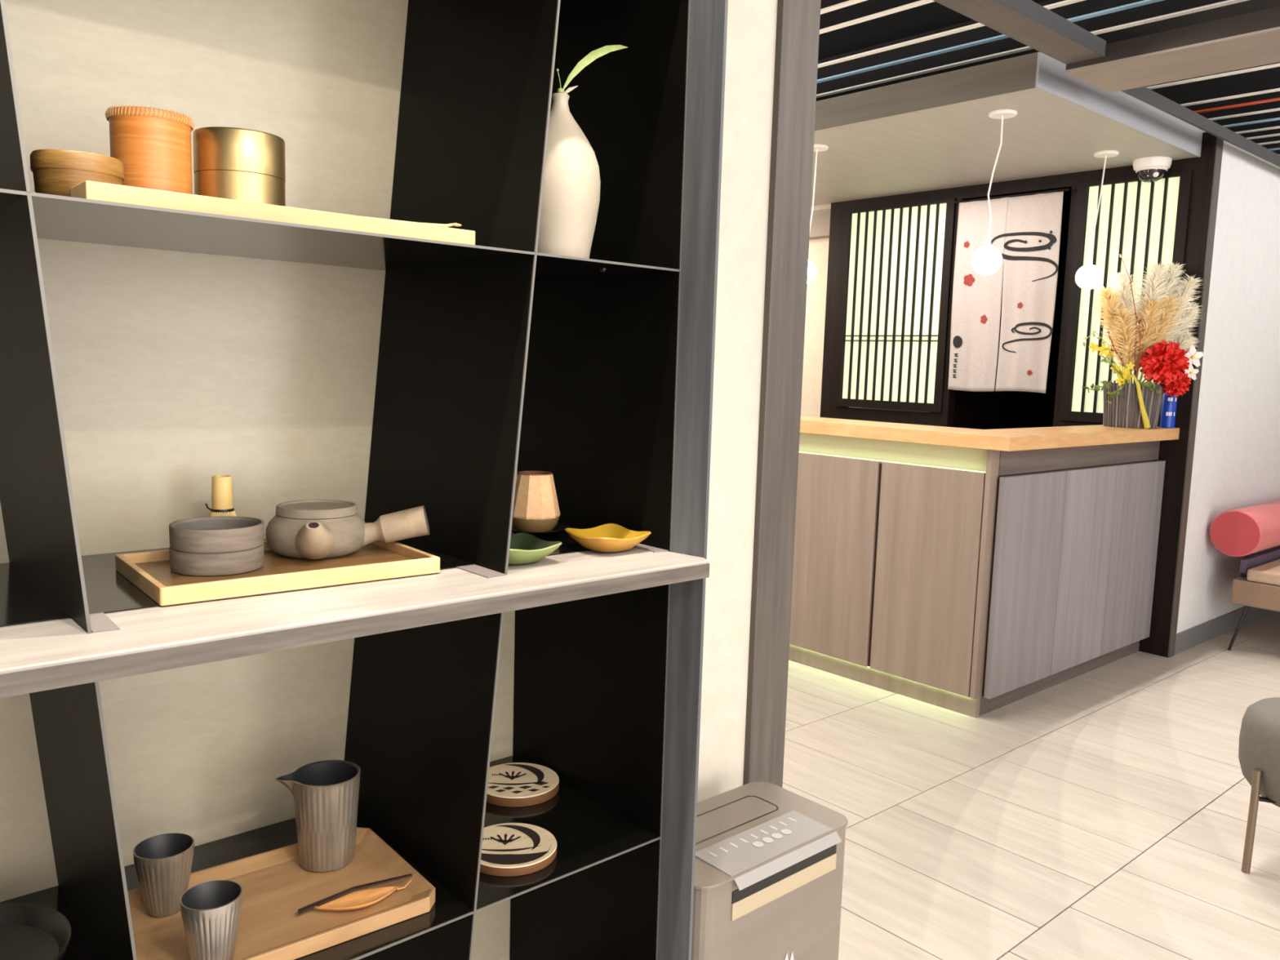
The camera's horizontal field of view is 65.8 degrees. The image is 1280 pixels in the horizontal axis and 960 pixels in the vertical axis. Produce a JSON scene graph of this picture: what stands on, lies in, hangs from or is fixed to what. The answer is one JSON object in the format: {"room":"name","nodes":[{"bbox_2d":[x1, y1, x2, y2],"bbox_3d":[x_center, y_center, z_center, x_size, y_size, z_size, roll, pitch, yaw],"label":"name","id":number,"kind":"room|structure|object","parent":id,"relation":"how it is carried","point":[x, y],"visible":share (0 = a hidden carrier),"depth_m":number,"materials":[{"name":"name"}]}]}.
{"room":"reception area","nodes":[
{"label":"reception area","id":0,"kind":"room"},
{"bbox_2d":[697,0,777,802],"bbox_3d":[-1.415,-0.291,0.395,4.434,3.100,0.158,-4,9,-41],"label":"wall","id":1,"kind":"structure","parent":0,"point":[751,35],"depth_m":1.72,"materials":[{"name":"beige paint"}]},
{"bbox_2d":[742,0,821,787],"bbox_3d":[0.205,-0.409,1.829,0.100,3.100,0.192,-4,9,-41],"label":"trim","id":2,"kind":"structure","parent":1,"relation":"attached to","point":[797,23],"depth_m":1.78,"materials":[{"name":"beige wood"}]},
{"bbox_2d":[800,159,1182,461],"bbox_3d":[1.213,-0.675,6.515,0.300,2.600,4.600,-4,9,-41],"label":"wall","id":3,"kind":"structure","parent":0,"point":[825,237],"depth_m":6.11,"materials":[{"name":"brown wood"}]},
{"bbox_2d":[833,197,955,413],"bbox_3d":[1.506,-1.028,5.922,0.027,1.207,0.767,-4,9,-41],"label":"screen","id":4,"kind":"object","parent":3,"relation":"attached to","point":[899,285],"visible":1,"depth_m":5.90,"materials":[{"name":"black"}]},
{"bbox_2d":[947,188,1070,393],"bbox_3d":[1.959,-1.001,5.348,0.028,1.051,0.650,-4,9,-41],"label":"curtain","id":5,"kind":"object","parent":3,"relation":"hanging from","point":[1025,228],"visible":0.97,"depth_m":5.33,"materials":[{"name":"white fabric"}]},
{"bbox_2d":[952,335,962,347],"bbox_3d":[1.784,-0.776,5.556,0.054,0.069,0.005,7,8,36],"label":"print","id":6,"kind":"object","parent":5,"relation":"attached to","point":[957,340],"depth_m":5.55,"materials":[{"name":"black"}]},
{"bbox_2d":[964,240,969,247],"bbox_3d":[1.812,-1.306,5.484,0.001,0.036,0.035,-5,9,-44],"label":"print","id":7,"kind":"object","parent":5,"relation":"attached to","point":[966,243],"depth_m":5.48,"materials":[{"name":"red fabric"}]},
{"bbox_2d":[963,273,974,285],"bbox_3d":[1.826,-1.109,5.487,0.002,0.067,0.066,-4,9,-42],"label":"print","id":8,"kind":"object","parent":5,"relation":"attached to","point":[968,278],"depth_m":5.49,"materials":[{"name":"red"}]},
{"bbox_2d":[980,315,986,323],"bbox_3d":[1.886,-0.882,5.429,0.002,0.048,0.049,-1,7,-25],"label":"print","id":9,"kind":"object","parent":5,"relation":"attached to","point":[983,317],"depth_m":5.43,"materials":[{"name":"red"}]},
{"bbox_2d":[1017,302,1022,308],"bbox_3d":[2.025,-0.930,5.271,0.002,0.032,0.031,-3,8,-37],"label":"print","id":10,"kind":"object","parent":5,"relation":"attached to","point":[1020,304],"depth_m":5.27,"materials":[{"name":"red"}]},
{"bbox_2d":[991,231,1058,281],"bbox_3d":[2.028,-1.183,5.249,0.012,0.264,0.400,-4,9,-41],"label":"print","id":11,"kind":"object","parent":5,"relation":"attached to","point":[1027,256],"depth_m":5.23,"materials":[{"name":"black fabric"}]},
{"bbox_2d":[1002,322,1053,352],"bbox_3d":[2.056,-0.757,5.255,0.015,0.161,0.274,-4,9,-42],"label":"print","id":12,"kind":"object","parent":5,"relation":"attached to","point":[1017,337],"depth_m":5.25,"materials":[{"name":"black"}]},
{"bbox_2d":[1026,369,1032,375],"bbox_3d":[2.069,-0.570,5.253,0.028,0.030,0.002,8,9,43],"label":"print","id":13,"kind":"object","parent":5,"relation":"attached to","point":[1029,372],"depth_m":5.25,"materials":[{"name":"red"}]},
{"bbox_2d":[1058,169,1192,426],"bbox_3d":[2.401,-0.884,4.920,0.027,1.207,0.540,-4,9,-41],"label":"screen","id":14,"kind":"object","parent":3,"relation":"attached to","point":[1144,223],"visible":0.59,"depth_m":4.96,"materials":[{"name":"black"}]},
{"bbox_2d":[1138,132,1223,657],"bbox_3d":[2.607,-0.379,4.779,0.070,2.500,0.145,-4,9,-41],"label":"pillar","id":15,"kind":"structure","parent":3,"relation":"attached to","point":[1178,454],"depth_m":4.75,"materials":[{"name":"brown wood"}]},
{"bbox_2d":[782,611,1279,959],"bbox_3d":[1.222,1.048,3.242,12.400,0.060,10.365,-4,9,-41],"label":"floor","id":16,"kind":"structure","parent":0,"point":[1101,813],"depth_m":3.10,"materials":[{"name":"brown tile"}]},
{"bbox_2d":[0,0,728,959],"bbox_3d":[-0.628,0.091,0.778,1.598,2.300,0.396,-4,9,-41],"label":"display shelf","id":17,"kind":"object","parent":16,"relation":"on","point":[148,354],"visible":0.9,"depth_m":1.14,"materials":[{"name":"black wood"}]},
{"bbox_2d":[0,902,71,959],"bbox_3d":[-0.614,0.446,0.891,0.179,0.037,0.179,-4,9,-41],"label":"bowl","id":18,"kind":"object","parent":17,"relation":"on","point":[28,931],"visible":1,"depth_m":0.96,"materials":[{"name":"black ceramic"}]},
{"bbox_2d":[30,149,124,196],"bbox_3d":[-0.467,-0.245,0.822,0.068,0.046,0.068,-4,9,-41],"label":"basket","id":19,"kind":"object","parent":17,"relation":"on","point":[55,171],"visible":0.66,"depth_m":0.79,"materials":[{"name":"brown wood"}]},
{"bbox_2d":[105,104,194,194],"bbox_3d":[-0.448,-0.283,0.908,0.073,0.101,0.073,4,7,21],"label":"canister","id":20,"kind":"object","parent":17,"relation":"on","point":[153,145],"visible":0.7,"depth_m":0.88,"materials":[{"name":"brown wood"}]},
{"bbox_2d":[204,475,236,516],"bbox_3d":[-0.461,0.038,1.093,0.044,0.085,0.044,-4,9,-41],"label":"whisk","id":21,"kind":"object","parent":17,"relation":"on","point":[222,497],"visible":0.49,"depth_m":1.08,"materials":[{"name":"beige wood"}]},
{"bbox_2d":[192,126,285,206],"bbox_3d":[-0.388,-0.285,0.961,0.083,0.096,0.083,-4,9,-41],"label":"caddy","id":22,"kind":"object","parent":17,"relation":"on","point":[241,164],"visible":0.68,"depth_m":0.92,"materials":[{"name":"gold metal"}]},
{"bbox_2d":[71,180,475,244],"bbox_3d":[-0.311,-0.234,0.892,0.348,0.016,0.050,-4,9,-41],"label":"tray","id":23,"kind":"object","parent":17,"relation":"on","point":[87,189],"visible":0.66,"depth_m":0.85,"materials":[{"name":"brown wood"}]},
{"bbox_2d":[364,216,461,226],"bbox_3d":[-0.220,-0.252,0.963,0.100,0.006,0.006,-3,8,-33],"label":"scoop","id":24,"kind":"object","parent":23,"relation":"on","point":[428,224],"visible":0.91,"depth_m":0.97,"materials":[{"name":"brown wood"}]},
{"bbox_2d":[115,540,439,605],"bbox_3d":[-0.368,0.086,1.013,0.270,0.016,0.178,-4,9,-39],"label":"tray","id":25,"kind":"object","parent":17,"relation":"on","point":[150,571],"visible":0.77,"depth_m":0.97,"materials":[{"name":"brown wood"}]},
{"bbox_2d":[168,543,263,576],"bbox_3d":[-0.423,0.077,0.992,0.087,0.023,0.087,-4,9,-41],"label":"stoneware bowl","id":26,"kind":"object","parent":25,"relation":"on","point":[246,561],"visible":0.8,"depth_m":0.95,"materials":[{"name":"grey ceramic"}]},
{"bbox_2d":[168,515,264,553],"bbox_3d":[-0.420,0.054,0.985,0.087,0.023,0.087,-4,9,-41],"label":"stoneware bowl","id":27,"kind":"object","parent":26,"relation":"on","point":[218,534],"visible":1,"depth_m":0.96,"materials":[{"name":"grey ceramic"}]},
{"bbox_2d":[265,499,429,559],"bbox_3d":[-0.324,0.053,1.089,0.161,0.054,0.129,-4,9,-41],"label":"teapot","id":28,"kind":"object","parent":25,"relation":"on","point":[305,529],"visible":1,"depth_m":1.05,"materials":[{"name":"grey ceramic"}]},
{"bbox_2d":[127,826,435,959],"bbox_3d":[-0.387,0.446,1.042,0.292,0.016,0.197,-4,9,-39],"label":"tray","id":29,"kind":"object","parent":17,"relation":"on","point":[274,883],"visible":0.52,"depth_m":1.04,"materials":[{"name":"brown wood"}]},
{"bbox_2d":[133,832,194,917],"bbox_3d":[-0.491,0.411,1.022,0.057,0.069,0.057,-4,9,-41],"label":"cup","id":30,"kind":"object","parent":29,"relation":"on","point":[162,862],"visible":0.91,"depth_m":1.01,"materials":[{"name":"grey ceramic"}]},
{"bbox_2d":[179,880,242,959],"bbox_3d":[-0.404,0.424,0.933,0.054,0.069,0.054,-4,9,-41],"label":"cup","id":31,"kind":"object","parent":29,"relation":"on","point":[211,910],"visible":1,"depth_m":0.92,"materials":[{"name":"grey ceramic"}]},
{"bbox_2d":[275,760,360,872],"bbox_3d":[-0.358,0.384,1.126,0.074,0.106,0.080,5,7,26],"label":"jug","id":32,"kind":"object","parent":29,"relation":"on","point":[325,793],"visible":1,"depth_m":1.10,"materials":[{"name":"grey ceramic"}]},
{"bbox_2d":[314,879,411,911],"bbox_3d":[-0.289,0.444,1.043,0.107,0.010,0.031,-2,8,-30],"label":"dish","id":33,"kind":"object","parent":29,"relation":"on","point":[365,898],"visible":1,"depth_m":1.04,"materials":[{"name":"orange wood"}]},
{"bbox_2d":[297,873,412,915],"bbox_3d":[-0.302,0.439,1.052,0.122,0.011,0.006,-3,8,-34],"label":"pick","id":34,"kind":"object","parent":33,"relation":"on","point":[309,907],"visible":1,"depth_m":1.05,"materials":[{"name":"brown wood"}]},
{"bbox_2d":[480,822,556,876],"bbox_3d":[-0.154,0.439,1.180,0.110,0.012,0.110,-4,9,-41],"label":"coaster","id":35,"kind":"object","parent":17,"relation":"on","point":[508,849],"visible":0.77,"depth_m":1.17,"materials":[{"name":"brown"}]},
{"bbox_2d":[486,762,559,807],"bbox_3d":[-0.169,0.417,1.358,0.115,0.014,0.115,-4,9,-41],"label":"coaster","id":36,"kind":"object","parent":17,"relation":"on","point":[513,784],"visible":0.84,"depth_m":1.34,"materials":[{"name":"brown"}]},
{"bbox_2d":[508,533,561,564],"bbox_3d":[-0.139,0.079,1.104,0.081,0.023,0.081,-4,9,-41],"label":"dish","id":37,"kind":"object","parent":17,"relation":"on","point":[525,548],"visible":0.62,"depth_m":1.10,"materials":[{"name":"green ceramic"}]},
{"bbox_2d":[511,522,569,536],"bbox_3d":[-0.137,0.064,1.285,0.092,0.009,0.092,-4,9,-41],"label":"saucer","id":38,"kind":"object","parent":17,"relation":"on","point":[559,527],"visible":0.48,"depth_m":1.26,"materials":[{"name":"black ceramic"}]},
{"bbox_2d":[511,471,559,532],"bbox_3d":[-0.136,0.028,1.281,0.066,0.075,0.064,-4,9,-41],"label":"cup","id":39,"kind":"object","parent":38,"relation":"on","point":[535,505],"visible":0.94,"depth_m":1.26,"materials":[{"name":"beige ceramic"}]},
{"bbox_2d":[537,93,600,258],"bbox_3d":[-0.093,-0.343,1.135,0.096,0.190,0.096,-4,9,-41],"label":"bottle vase","id":40,"kind":"object","parent":17,"relation":"on","point":[571,197],"visible":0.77,"depth_m":1.10,"materials":[{"name":"beige ceramic"}]},
{"bbox_2d":[555,44,626,93],"bbox_3d":[-0.055,-0.465,1.148,0.100,0.095,0.009,-4,9,-41],"label":"leaf sprig","id":41,"kind":"object","parent":40,"relation":"in","point":[593,55],"visible":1,"depth_m":1.14,"materials":[{"name":"green plant"}]},
{"bbox_2d":[564,523,651,552],"bbox_3d":[-0.039,0.071,1.189,0.081,0.023,0.081,-4,9,-41],"label":"dish","id":42,"kind":"object","parent":17,"relation":"on","point":[610,537],"visible":1,"depth_m":1.18,"materials":[{"name":"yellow ceramic"}]},
{"bbox_2d":[691,782,847,959],"bbox_3d":[0.145,0.861,1.601,0.356,0.627,0.218,-4,9,-41],"label":"dispenser","id":43,"kind":"object","parent":16,"relation":"on","point":[769,860],"visible":0.74,"depth_m":1.53,"materials":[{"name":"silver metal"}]},
{"bbox_2d":[788,432,1165,717],"bbox_3d":[0.713,0.176,5.705,1.588,1.068,3.720,-4,9,-41],"label":"reception desk","id":44,"kind":"object","parent":16,"relation":"on","point":[971,582],"visible":0.54,"depth_m":4.16,"materials":[{"name":"brown wood"}]},
{"bbox_2d":[799,432,986,472],"bbox_3d":[0.172,-0.259,5.133,0.050,0.103,3.560,-4,9,-41],"label":"light","id":45,"kind":"object","parent":44,"relation":"attached to","point":[894,455],"depth_m":4.13,"materials":[{"name":"yellow"}]},
{"bbox_2d":[800,415,1179,451],"bbox_3d":[0.734,-0.379,5.612,1.627,0.055,3.768,-4,9,-41],"label":"countertop","id":46,"kind":"structure","parent":44,"relation":"on","point":[1040,437],"depth_m":4.09,"materials":[{"name":"orange wood"}]},
{"bbox_2d":[1102,380,1163,428],"bbox_3d":[2.321,-0.358,4.673,0.261,0.217,0.260,-4,9,-41],"label":"pot","id":47,"kind":"object","parent":46,"relation":"on","point":[1124,411],"visible":0.87,"depth_m":4.58,"materials":[{"name":"grey"}]},
{"bbox_2d":[1081,380,1114,393],"bbox_3d":[2.161,-0.432,4.597,0.236,0.062,0.046,1,7,-8],"label":"sprig","id":48,"kind":"object","parent":47,"relation":"in","point":[1105,383],"visible":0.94,"depth_m":4.59,"materials":[{"name":"green plant"}]},
{"bbox_2d":[1080,330,1118,376],"bbox_3d":[2.151,-0.553,4.581,0.248,0.276,0.036,0,7,-11],"label":"sprig","id":49,"kind":"object","parent":47,"relation":"in","point":[1086,338],"visible":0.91,"depth_m":4.56,"materials":[{"name":"yellow"}]},
{"bbox_2d":[1097,343,1113,362],"bbox_3d":[2.223,-0.524,4.610,0.227,0.216,0.022,0,7,-18],"label":"blossom","id":50,"kind":"object","parent":47,"relation":"in","point":[1104,351],"visible":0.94,"depth_m":4.57,"materials":[{"name":"yellow plant"}]},
{"bbox_2d":[1088,342,1125,382],"bbox_3d":[2.199,-0.526,4.605,0.275,0.221,0.023,0,7,-16],"label":"blossom","id":51,"kind":"object","parent":47,"relation":"in","point":[1095,347],"visible":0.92,"depth_m":4.56,"materials":[{"name":"yellow plant"}]},
{"bbox_2d":[1090,285,1132,382],"bbox_3d":[2.221,-0.664,4.658,0.192,0.503,0.193,-4,9,-41],"label":"pampas plume","id":52,"kind":"object","parent":47,"relation":"on","point":[1108,302],"visible":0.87,"depth_m":4.64,"materials":[{"name":"yellow plant"}]},
{"bbox_2d":[1100,355,1123,378],"bbox_3d":[2.207,-0.494,4.572,0.190,0.165,0.050,-1,7,-21],"label":"sprig","id":53,"kind":"object","parent":47,"relation":"in","point":[1108,358],"visible":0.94,"depth_m":4.56,"materials":[{"name":"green plant"}]},
{"bbox_2d":[1102,385,1123,404],"bbox_3d":[2.213,-0.395,4.580,0.177,0.086,0.050,-1,7,-26],"label":"sprig","id":54,"kind":"object","parent":47,"relation":"in","point":[1113,393],"visible":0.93,"depth_m":4.57,"materials":[{"name":"green plant"}]},
{"bbox_2d":[1104,349,1128,383],"bbox_3d":[2.239,-0.511,4.618,0.191,0.189,0.015,-1,7,-19],"label":"blossom","id":55,"kind":"object","parent":47,"relation":"in","point":[1108,352],"visible":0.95,"depth_m":4.59,"materials":[{"name":"yellow plant"}]},
{"bbox_2d":[1106,330,1128,383],"bbox_3d":[2.225,-0.553,4.583,0.162,0.282,0.044,0,7,-13],"label":"sprig","id":56,"kind":"object","parent":47,"relation":"in","point":[1113,345],"visible":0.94,"depth_m":4.58,"materials":[{"name":"brown plant"}]},
{"bbox_2d":[1110,363,1126,381],"bbox_3d":[2.256,-0.477,4.607,0.172,0.126,0.031,-2,8,-27],"label":"blossom","id":57,"kind":"object","parent":47,"relation":"in","point":[1117,367],"visible":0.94,"depth_m":4.57,"materials":[{"name":"yellow plant"}]},
{"bbox_2d":[1115,375,1124,386],"bbox_3d":[2.268,-0.449,4.610,0.153,0.071,0.030,-3,8,-33],"label":"blossom","id":58,"kind":"object","parent":47,"relation":"in","point":[1118,380],"visible":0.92,"depth_m":4.58,"materials":[{"name":"yellow plant"}]},
{"bbox_2d":[1116,366,1129,382],"bbox_3d":[2.273,-0.471,4.611,0.142,0.116,0.030,-3,8,-33],"label":"blossom","id":59,"kind":"object","parent":47,"relation":"in","point":[1126,371],"visible":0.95,"depth_m":4.58,"materials":[{"name":"yellow plant"}]},
{"bbox_2d":[1106,306,1145,382],"bbox_3d":[2.264,-0.611,4.620,0.180,0.408,0.171,-4,9,-41],"label":"pampas plume","id":60,"kind":"object","parent":47,"relation":"in","point":[1128,333],"visible":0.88,"depth_m":4.60,"materials":[{"name":"yellow plant"}]},
{"bbox_2d":[1108,270,1146,355],"bbox_3d":[2.288,-0.700,4.671,0.184,0.574,0.193,-4,9,-41],"label":"pampas plume","id":61,"kind":"object","parent":47,"relation":"in","point":[1122,282],"visible":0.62,"depth_m":4.64,"materials":[{"name":"yellow plant"}]},
{"bbox_2d":[1123,373,1133,382],"bbox_3d":[2.291,-0.460,4.618,0.106,0.092,0.032,-3,8,-36],"label":"blossom","id":62,"kind":"object","parent":47,"relation":"in","point":[1129,375],"visible":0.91,"depth_m":4.60,"materials":[{"name":"yellow plant"}]},
{"bbox_2d":[1119,253,1139,383],"bbox_3d":[2.256,-0.729,4.579,0.138,0.631,0.044,2,7,-1],"label":"sprig","id":63,"kind":"object","parent":47,"relation":"in","point":[1120,255],"visible":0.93,"depth_m":4.56,"materials":[{"name":"brown plant"}]},
{"bbox_2d":[1125,361,1134,383],"bbox_3d":[2.298,-0.482,4.614,0.104,0.136,0.029,-5,9,-43],"label":"blossom","id":64,"kind":"object","parent":47,"relation":"in","point":[1130,366],"visible":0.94,"depth_m":4.58,"materials":[{"name":"yellow plant"}]},
{"bbox_2d":[1133,312,1145,377],"bbox_3d":[2.311,-0.591,4.575,0.069,0.362,0.055,-4,9,-41],"label":"sprig","id":65,"kind":"object","parent":47,"relation":"in","point":[1136,317],"visible":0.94,"depth_m":4.56,"materials":[{"name":"brown plant"}]},
{"bbox_2d":[1132,373,1150,428],"bbox_3d":[2.304,-0.363,4.543,0.095,0.250,0.042,4,7,15],"label":"branch","id":66,"kind":"object","parent":47,"relation":"in","point":[1144,416],"visible":1,"depth_m":4.53,"materials":[{"name":"yellow plant"}]},
{"bbox_2d":[1133,379,1160,394],"bbox_3d":[2.327,-0.430,4.548,0.112,0.064,0.137,-4,9,-41],"label":"sprig","id":67,"kind":"object","parent":47,"relation":"in","point":[1149,385],"visible":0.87,"depth_m":4.53,"materials":[{"name":"green plant"}]},
{"bbox_2d":[1129,297,1167,375],"bbox_3d":[2.358,-0.629,4.619,0.182,0.450,0.186,-4,9,-41],"label":"pampas plume","id":68,"kind":"object","parent":47,"relation":"in","point":[1152,315],"visible":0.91,"depth_m":4.59,"materials":[{"name":"yellow plant"}]},
{"bbox_2d":[1130,262,1172,378],"bbox_3d":[2.382,-0.714,4.644,0.200,0.614,0.194,-4,9,-41],"label":"pampas plume","id":69,"kind":"object","parent":47,"relation":"in","point":[1153,280],"visible":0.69,"depth_m":4.61,"materials":[{"name":"yellow plant"}]},
{"bbox_2d":[1140,294,1183,381],"bbox_3d":[2.427,-0.635,4.624,0.189,0.465,0.186,-4,9,-41],"label":"pampas plume","id":70,"kind":"object","parent":47,"relation":"in","point":[1169,305],"visible":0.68,"depth_m":4.59,"materials":[{"name":"yellow plant"}]},
{"bbox_2d":[1139,262,1186,380],"bbox_3d":[2.443,-0.717,4.662,0.213,0.620,0.201,-4,9,-41],"label":"pampas plume","id":71,"kind":"object","parent":47,"relation":"in","point":[1174,273],"visible":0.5,"depth_m":4.62,"materials":[{"name":"yellow plant"}]},
{"bbox_2d":[1138,340,1189,384],"bbox_3d":[2.409,-0.523,4.550,0.207,0.241,0.205,2,7,3],"label":"chrysanthemum","id":72,"kind":"object","parent":47,"relation":"in","point":[1166,362],"visible":0.99,"depth_m":4.51,"materials":[{"name":"red plant"}]},
{"bbox_2d":[1142,274,1202,383],"bbox_3d":[2.496,-0.684,4.634,0.209,0.565,0.206,-4,9,-41],"label":"pampas plume","id":73,"kind":"object","parent":47,"relation":"in","point":[1185,298],"visible":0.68,"depth_m":4.59,"materials":[{"name":"yellow plant"}]},
{"bbox_2d":[1149,331,1200,382],"bbox_3d":[2.504,-0.555,4.641,0.198,0.308,0.197,-4,9,-41],"label":"pampas plume","id":74,"kind":"object","parent":47,"relation":"in","point":[1185,343],"visible":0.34,"depth_m":4.61,"materials":[{"name":"yellow plant"}]},
{"bbox_2d":[1160,372,1191,396],"bbox_3d":[2.434,-0.454,4.601,0.132,0.131,0.238,-4,9,-41],"label":"chrysanthemum","id":75,"kind":"object","parent":47,"relation":"in","point":[1175,388],"visible":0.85,"depth_m":4.53,"materials":[{"name":"red plant"}]},
{"bbox_2d":[1165,301,1202,346],"bbox_3d":[2.512,-0.624,4.648,0.226,0.444,0.193,-4,9,-41],"label":"pampas plume","id":76,"kind":"object","parent":47,"relation":"in","point":[1189,315],"visible":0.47,"depth_m":4.62,"materials":[{"name":"yellow plant"}]},
{"bbox_2d":[1184,364,1198,380],"bbox_3d":[2.454,-0.474,4.613,0.274,0.132,0.021,4,7,15],"label":"orchid","id":77,"kind":"object","parent":47,"relation":"in","point":[1192,375],"visible":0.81,"depth_m":4.58,"materials":[{"name":"white plant"}]},
{"bbox_2d":[1184,346,1203,367],"bbox_3d":[2.465,-0.517,4.611,0.291,0.219,0.026,3,7,13],"label":"blossom","id":78,"kind":"object","parent":47,"relation":"in","point":[1196,362],"visible":0.79,"depth_m":4.58,"materials":[{"name":"white plant"}]},
{"bbox_2d":[1159,392,1177,427],"bbox_3d":[2.524,-0.343,4.724,0.066,0.186,0.066,-4,9,-41],"label":"tin can","id":79,"kind":"object","parent":46,"relation":"on","point":[1169,403],"visible":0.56,"depth_m":4.70,"materials":[{"name":"blue metal"}]},
{"bbox_2d":[1209,500,1279,650],"bbox_3d":[3.886,0.485,5.399,2.000,0.721,0.796,-4,9,-41],"label":"bench sofa","id":80,"kind":"object","parent":16,"relation":"on","point":[1242,532],"visible":1,"depth_m":4.93,"materials":[{"name":"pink fabric"}]},
{"bbox_2d":[1246,559,1279,586],"bbox_3d":[3.957,0.451,5.339,1.970,0.060,0.620,-4,9,-41],"label":"seat cushion","id":81,"kind":"object","parent":80,"relation":"on","point":[1260,572],"depth_m":4.90,"materials":[{"name":"beige fabric"}]},
{"bbox_2d":[1238,697,1279,873],"bbox_3d":[1.909,0.871,2.759,0.406,0.445,0.429,-4,9,-41],"label":"round stool","id":82,"kind":"object","parent":16,"relation":"on","point":[1259,748],"visible":1,"depth_m":2.73,"materials":[{"name":"grey fabric"}]},
{"bbox_2d":[810,0,1279,206],"bbox_3d":[1.328,-1.733,2.892,12.200,0.770,10.100,-4,9,-41],"label":"ceiling","id":83,"kind":"structure","parent":0,"point":[907,91],"depth_m":4.20,"materials":[{"name":"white paint"}]},
{"bbox_2d":[807,143,828,283],"bbox_3d":[0.804,-1.252,4.684,0.145,0.638,0.116,-1,7,-20],"label":"globe pendant","id":84,"kind":"object","parent":83,"relation":"hanging from","point":[811,272],"visible":0.34,"depth_m":4.66,"materials":[{"name":"white glass"}]},
{"bbox_2d":[971,109,1017,275],"bbox_3d":[1.423,-1.150,3.987,0.132,0.640,0.130,-4,9,-41],"label":"globe pendant","id":85,"kind":"object","parent":83,"relation":"hanging from","point":[986,260],"visible":1,"depth_m":3.97,"materials":[{"name":"white glass"}]},
{"bbox_2d":[984,240,991,244],"bbox_3d":[1.409,-0.960,4.009,0.024,0.020,0.024,-4,9,-41],"label":"socket","id":86,"kind":"object","parent":85,"relation":"attached to","point":[987,242],"depth_m":4.00,"materials":[{"name":"white plastic"}]},
{"bbox_2d":[1075,150,1119,289],"bbox_3d":[2.138,-1.210,4.634,0.147,0.628,0.116,1,7,-4],"label":"globe pendant","id":87,"kind":"object","parent":83,"relation":"hanging from","point":[1088,277],"visible":1,"depth_m":4.62,"materials":[{"name":"white glass"}]},
{"bbox_2d":[1086,260,1093,264],"bbox_3d":[2.116,-1.022,4.655,0.024,0.020,0.024,-4,9,-41],"label":"socket","id":88,"kind":"object","parent":87,"relation":"attached to","point":[1089,262],"depth_m":4.65,"materials":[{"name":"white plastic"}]},
{"bbox_2d":[1133,156,1172,182],"bbox_3d":[2.445,-1.476,4.729,0.166,0.104,0.166,-4,9,-41],"label":"dome camera","id":89,"kind":"object","parent":83,"relation":"attached to","point":[1148,169],"visible":1,"depth_m":4.68,"materials":[{"name":"white plastic"}]},
{"bbox_2d":[953,188,1157,429],"bbox_3d":[2.420,-0.537,6.082,1.380,2.500,2.070,-4,9,-41],"label":"wall","id":90,"kind":"structure","parent":0,"point":[988,410],"depth_m":6.44,"materials":[{"name":"black paint"}]},
{"bbox_2d":[1176,140,1279,633],"bbox_3d":[4.067,-0.477,6.072,3.835,2.482,0.120,-4,9,-41],"label":"wall","id":91,"kind":"structure","parent":0,"point":[1236,462],"depth_m":5.08,"materials":[{"name":"white paint"}]},
{"bbox_2d":[1174,606,1274,654],"bbox_3d":[4.075,0.712,6.161,3.835,0.100,0.012,-4,9,-41],"label":"baseboard","id":92,"kind":"structure","parent":91,"relation":"attached to","point":[1190,637],"depth_m":5.24,"materials":[{"name":"grey"}]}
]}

